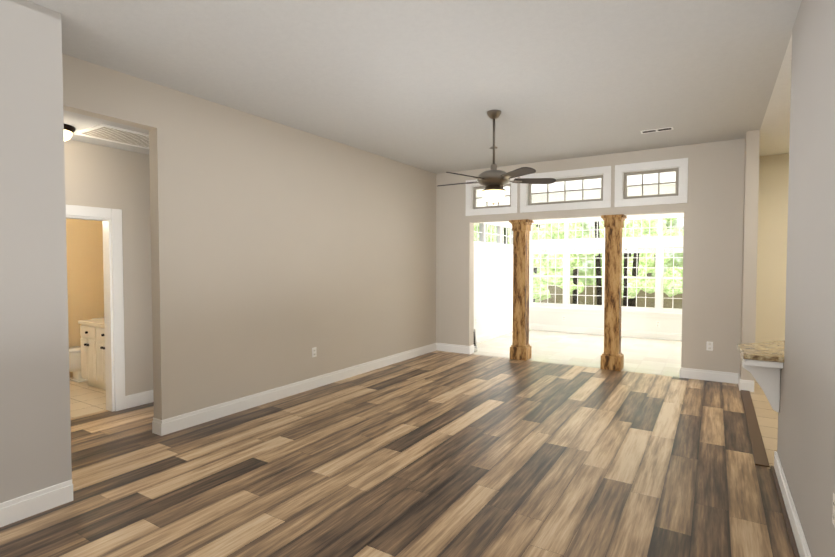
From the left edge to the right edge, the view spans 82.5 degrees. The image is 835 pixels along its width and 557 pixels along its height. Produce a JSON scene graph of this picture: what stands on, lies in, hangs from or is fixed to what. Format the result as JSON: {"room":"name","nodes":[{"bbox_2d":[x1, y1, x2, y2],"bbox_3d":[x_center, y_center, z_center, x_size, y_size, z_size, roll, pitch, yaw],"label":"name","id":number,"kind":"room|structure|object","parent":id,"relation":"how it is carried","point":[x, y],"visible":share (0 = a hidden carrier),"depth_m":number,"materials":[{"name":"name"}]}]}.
{"room":"living room","nodes":[
{"label":"living room","id":0,"kind":"room"},
{"bbox_2d":[0,0,71,502],"bbox_3d":[-3.334,-0.081,1.979,0.780,3.080,2.940,1,2,32],"label":"wall","id":1,"kind":"structure","parent":0,"point":[35,438],"depth_m":2.87,"materials":[{"name":"beige paint"}]},
{"bbox_2d":[0,479,72,526],"bbox_3d":[-2.996,1.397,1.813,0.016,0.135,2.940,1,2,32],"label":"baseboard","id":2,"kind":"structure","parent":1,"relation":"attached to","point":[30,504],"depth_m":2.89,"materials":[{"name":"white wood"}]},
{"bbox_2d":[66,218,103,376],"bbox_3d":[-5.113,0.092,5.731,0.130,2.500,2.660,1,2,32],"label":"wall","id":3,"kind":"structure","parent":0,"point":[85,277],"depth_m":6.49,"materials":[{"name":"paint"}]},
{"bbox_2d":[70,377,105,417],"bbox_3d":[-4.287,1.387,5.253,2.080,0.060,2.660,1,2,32],"label":"floor","id":4,"kind":"structure","parent":0,"point":[85,398],"depth_m":5.33,"materials":[{"name":"beige tile"}]},
{"bbox_2d":[69,317,103,382],"bbox_3d":[-4.334,0.938,6.276,0.430,0.775,0.673,1,2,32],"label":"toilet","id":5,"kind":"object","parent":4,"relation":"on","point":[75,360],"visible":0.27,"depth_m":6.06,"materials":[{"name":"white ceramic"}]},
{"bbox_2d":[78,318,105,389],"bbox_3d":[-3.514,0.880,5.795,1.220,0.920,0.605,1,2,32],"label":"bathroom vanity","id":6,"kind":"object","parent":4,"relation":"on","point":[92,334],"visible":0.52,"depth_m":5.71,"materials":[{"name":"white wood"}]},
{"bbox_2d":[63,110,148,154],"bbox_3d":[-2.890,-1.368,4.411,1.090,0.100,3.800,1,2,32],"label":"ceiling","id":7,"kind":"structure","parent":0,"point":[78,122],"depth_m":4.12,"materials":[{"name":"white paint"}]},
{"bbox_2d":[64,124,75,140],"bbox_3d":[-3.098,-1.231,4.074,0.280,0.152,0.280,1,2,32],"label":"ceiling lamp","id":8,"kind":"object","parent":7,"relation":"attached to","point":[69,130],"visible":0.17,"depth_m":4.07,"materials":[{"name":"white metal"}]},
{"bbox_2d":[73,124,148,148],"bbox_3d":[-2.704,-1.312,4.438,0.520,0.012,0.680,1,2,32],"label":"ceiling vent","id":9,"kind":"object","parent":7,"relation":"in","point":[118,135],"visible":0.75,"depth_m":4.34,"materials":[{"name":"beige metal"}]},
{"bbox_2d":[64,140,152,403],"bbox_3d":[-3.297,0.024,4.709,0.130,2.700,3.800,1,2,32],"label":"wall","id":10,"kind":"structure","parent":0,"point":[103,176],"depth_m":5.01,"materials":[{"name":"beige paint"}]},
{"bbox_2d":[66,204,125,411],"bbox_3d":[-3.371,0.338,4.582,0.150,2.080,0.960,1,2,32],"label":"door frame","id":11,"kind":"structure","parent":10,"relation":"attached to","point":[110,219],"depth_m":4.89,"materials":[{"name":"white wood"}]},
{"bbox_2d":[125,390,153,408],"bbox_3d":[-2.671,1.279,5.611,0.016,0.135,1.475,1,2,32],"label":"baseboard","id":12,"kind":"structure","parent":10,"relation":"attached to","point":[139,399],"depth_m":5.09,"materials":[{"name":"white wood"}]},
{"bbox_2d":[62,54,435,419],"bbox_3d":[-1.278,-0.203,5.875,0.130,3.080,5.850,1,2,32],"label":"wall","id":13,"kind":"structure","parent":0,"point":[279,251],"depth_m":5.12,"materials":[{"name":"beige paint"}]},
{"bbox_2d":[156,343,435,435],"bbox_3d":[-0.966,1.258,6.282,0.016,0.135,4.906,1,2,32],"label":"baseboard","id":14,"kind":"structure","parent":13,"relation":"attached to","point":[173,424],"depth_m":5.26,"materials":[{"name":"white wood"}]},
{"bbox_2d":[312,347,316,356],"bbox_3d":[-1.259,0.900,5.809,0.009,0.118,0.072,1,2,32],"label":"outlet","id":15,"kind":"object","parent":13,"relation":"attached to","point":[314,353],"visible":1,"depth_m":5.81,"materials":[{"name":"white plastic"}]},
{"bbox_2d":[0,350,793,556],"bbox_3d":[-0.593,1.434,3.762,5.765,0.060,8.790,1,2,32],"label":"floor","id":16,"kind":"structure","parent":0,"point":[436,453],"depth_m":3.43,"materials":[{"name":"brown wood"}]},
{"bbox_2d":[740,390,799,556],"bbox_3d":[1.686,1.445,2.108,0.114,0.020,8.404,1,2,32],"label":"trim","id":17,"kind":"structure","parent":16,"relation":"on","point":[759,451],"depth_m":3.84,"materials":[{"name":"brown wood"}]},
{"bbox_2d":[27,0,801,195],"bbox_3d":[2.274,-1.735,3.999,8.090,0.100,12.400,1,2,32],"label":"ceiling","id":18,"kind":"structure","parent":0,"point":[426,85],"depth_m":3.79,"materials":[{"name":"white paint"}]},
{"bbox_2d":[437,110,555,204],"bbox_3d":[0.740,-1.236,4.936,1.212,0.955,1.262,1,2,32],"label":"fan","id":19,"kind":"object","parent":18,"relation":"hanging from","point":[493,180],"visible":1,"depth_m":4.84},
{"bbox_2d":[640,127,673,133],"bbox_3d":[2.796,-1.730,5.561,0.340,0.006,0.120,1,2,32],"label":"ceiling vent","id":20,"kind":"object","parent":18,"relation":"in","point":[657,130],"visible":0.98,"depth_m":5.55,"materials":[{"name":"white metal"}]},
{"bbox_2d":[474,189,512,335],"bbox_3d":[1.485,-0.323,9.742,0.130,3.080,3.300,1,2,32],"label":"wall","id":21,"kind":"structure","parent":0,"point":[493,289],"depth_m":9.72,"materials":[{"name":"white paint"}]},
{"bbox_2d":[474,222,512,249],"bbox_3d":[1.517,-0.913,9.751,0.135,0.600,2.740,1,2,32],"label":"window","id":22,"kind":"structure","parent":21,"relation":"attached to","point":[499,232],"depth_m":9.90,"materials":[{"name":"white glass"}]},
{"bbox_2d":[476,325,512,342],"bbox_3d":[1.540,1.151,9.736,0.019,0.135,3.270,1,2,32],"label":"baseboard","id":23,"kind":"structure","parent":21,"relation":"attached to","point":[493,334],"depth_m":9.76,"materials":[{"name":"white wood"}]},
{"bbox_2d":[436,138,744,375],"bbox_3d":[2.248,-0.244,7.219,4.680,3.080,0.170,1,2,32],"label":"wall","id":24,"kind":"structure","parent":0,"point":[711,209],"depth_m":6.27,"materials":[{"name":"beige paint"}]},
{"bbox_2d":[436,343,471,353],"bbox_3d":[0.618,1.199,8.191,0.636,0.135,0.049,1,2,32],"label":"baseboard","id":25,"kind":"structure","parent":24,"relation":"attached to","point":[464,349],"depth_m":8.16,"materials":[{"name":"white wood"}]},
{"bbox_2d":[465,177,516,215],"bbox_3d":[1.239,-1.339,7.817,0.900,0.590,0.206,1,2,32],"label":"window","id":26,"kind":"structure","parent":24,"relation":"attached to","point":[472,209],"depth_m":7.82,"materials":[{"name":"beige wood"}]},
{"bbox_2d":[520,166,610,212],"bbox_3d":[2.231,-1.319,7.196,1.340,0.590,0.206,1,2,32],"label":"window","id":27,"kind":"structure","parent":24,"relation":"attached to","point":[603,173],"depth_m":7.09,"materials":[{"name":"beige wood"}]},
{"bbox_2d":[614,158,687,206],"bbox_3d":[3.222,-1.300,6.576,0.900,0.590,0.206,1,2,32],"label":"window","id":28,"kind":"structure","parent":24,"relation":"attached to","point":[679,167],"depth_m":6.51,"materials":[{"name":"beige"}]},
{"bbox_2d":[680,367,735,383],"bbox_3d":[3.798,1.260,6.203,0.666,0.135,0.046,1,2,32],"label":"baseboard","id":29,"kind":"structure","parent":24,"relation":"attached to","point":[709,375],"depth_m":6.19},
{"bbox_2d":[706,341,712,350],"bbox_3d":[3.794,0.878,6.181,0.072,0.118,0.009,1,2,32],"label":"outlet","id":30,"kind":"object","parent":24,"relation":"attached to","point":[709,346],"visible":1,"depth_m":6.18,"materials":[{"name":"white plastic"}]},
{"bbox_2d":[529,185,681,333],"bbox_3d":[4.148,-0.334,10.104,4.260,3.080,0.140,1,2,32],"label":"wall","id":31,"kind":"structure","parent":0,"point":[648,324],"depth_m":10.21,"materials":[{"name":"white paint"}]},
{"bbox_2d":[529,323,681,340],"bbox_3d":[4.161,1.141,10.049,4.130,0.135,0.019,1,2,32],"label":"baseboard","id":32,"kind":"structure","parent":31,"relation":"attached to","point":[587,330],"depth_m":10.20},
{"bbox_2d":[529,213,683,318],"bbox_3d":[4.103,-0.299,10.098,3.710,2.130,0.180,1,2,32],"label":"sunroom window","id":33,"kind":"structure","parent":31,"relation":"in","point":[659,240],"depth_m":10.20,"materials":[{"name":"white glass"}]},
{"bbox_2d":[532,248,563,253],"bbox_3d":[2.949,-0.624,10.780,0.740,0.138,0.031,1,2,32],"label":"window rail","id":34,"kind":"object","parent":33,"relation":"attached to","point":[548,251],"visible":0.92,"depth_m":10.76,"materials":[{"name":"white wood"}]},
{"bbox_2d":[568,247,603,253],"bbox_3d":[3.652,-0.611,10.340,0.740,0.138,0.031,1,2,32],"label":"window rail","id":35,"kind":"object","parent":33,"relation":"attached to","point":[582,248],"visible":0.94,"depth_m":10.34,"materials":[{"name":"white wood"}]},
{"bbox_2d":[622,246,656,252],"bbox_3d":[4.517,-0.594,9.800,0.740,0.138,0.031,1,2,32],"label":"window rail","id":36,"kind":"object","parent":33,"relation":"attached to","point":[629,248],"visible":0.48,"depth_m":9.76,"materials":[{"name":"white wood"}]},
{"bbox_2d":[662,245,682,252],"bbox_3d":[5.229,-0.580,9.354,0.740,0.138,0.031,1,2,32],"label":"window rail","id":37,"kind":"object","parent":33,"relation":"attached to","point":[671,250],"visible":0.35,"depth_m":9.44,"materials":[{"name":"white wood"}]},
{"bbox_2d":[471,329,777,468],"bbox_3d":[2.397,1.426,4.021,7.800,0.060,12.400,1,2,32],"label":"floor","id":38,"kind":"structure","parent":0,"point":[653,356],"depth_m":7.97,"materials":[{"name":"beige tile"}]},
{"bbox_2d":[474,329,476,351],"bbox_3d":[0.969,1.067,8.271,0.140,0.393,0.132,1,2,32],"label":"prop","id":39,"kind":"object","parent":38,"relation":"on","point":[475,343],"visible":0.44,"depth_m":8.22,"materials":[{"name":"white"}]},
{"bbox_2d":[509,219,533,360],"bbox_3d":[1.654,0.179,7.604,0.300,2.210,0.300,1,2,32],"label":"column","id":40,"kind":"structure","parent":38,"relation":"on","point":[520,348],"depth_m":7.52,"materials":[{"name":"brown wood"}]},
{"bbox_2d":[601,214,626,370],"bbox_3d":[2.824,0.202,6.872,0.300,2.210,0.300,1,2,32],"label":"column","id":41,"kind":"structure","parent":38,"relation":"on","point":[612,356],"depth_m":6.78,"materials":[{"name":"brown wood"}]},
{"bbox_2d":[740,130,759,380],"bbox_3d":[4.033,-0.200,5.784,0.130,3.080,0.370,1,2,32],"label":"wall","id":42,"kind":"structure","parent":0,"point":[750,233],"depth_m":5.62,"materials":[{"name":"beige paint"}]},
{"bbox_2d":[736,373,743,390],"bbox_3d":[3.957,1.271,5.850,0.019,0.135,0.356,1,2,32],"label":"baseboard","id":43,"kind":"structure","parent":42,"relation":"attached to","point":[740,382],"depth_m":5.70,"materials":[{"name":"white wood"}]},
{"bbox_2d":[755,153,788,342],"bbox_3d":[6.361,-0.212,6.167,3.410,3.080,0.130,1,2,32],"label":"wall","id":44,"kind":"structure","parent":0,"point":[772,244],"depth_m":6.86,"materials":[{"name":"beige paint"}]},
{"bbox_2d":[777,0,834,556],"bbox_3d":[1.139,-0.049,0.926,0.130,3.080,5.900,1,2,32],"label":"wall","id":45,"kind":"structure","parent":0,"point":[808,451],"depth_m":2.38,"materials":[{"name":"beige paint"}]},
{"bbox_2d":[737,340,784,412],"bbox_3d":[2.783,0.742,3.611,0.595,0.433,0.888,1,2,32],"label":"bar","id":46,"kind":"object","parent":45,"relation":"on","point":[762,363],"visible":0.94,"depth_m":3.43,"materials":[{"name":"stone"}]},
{"bbox_2d":[774,451,810,556],"bbox_3d":[1.082,1.422,1.017,0.016,0.135,5.916,1,2,32],"label":"baseboard","id":47,"kind":"structure","parent":45,"relation":"attached to","point":[799,536],"depth_m":2.74,"materials":[{"name":"white wood"}]},
{"bbox_2d":[832,493,834,526],"bbox_3d":[1.600,0.894,1.824,0.009,0.118,0.072,1,2,32],"label":"outlet","id":48,"kind":"object","parent":45,"relation":"attached to","point":[833,518],"visible":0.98,"depth_m":1.83,"materials":[{"name":"white plastic"}]},
{"label":"outside","id":49,"kind":"structure","parent":0,"visible":0},
{"bbox_2d":[538,299,681,308],"bbox_3d":[7.689,1.426,15.932,40.000,0.100,21.000,1,2,32],"label":"ground","id":50,"kind":"structure","parent":49,"point":[665,304],"depth_m":22.38,"materials":[{"name":"brown"}]},
{"bbox_2d":[474,218,682,306],"bbox_3d":[7.845,-5.019,16.098,21.579,12.889,11.071,1,2,32],"label":"trees","id":51,"kind":"object","parent":50,"relation":"on","point":[625,260],"depth_m":17.70,"materials":[{"name":"green plant"}]},
{"bbox_2d":[537,218,683,302],"bbox_3d":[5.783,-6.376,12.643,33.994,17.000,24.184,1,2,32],"label":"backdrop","id":52,"kind":"structure","parent":49,"point":[591,263],"depth_m":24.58,"materials":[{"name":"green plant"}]}
]}

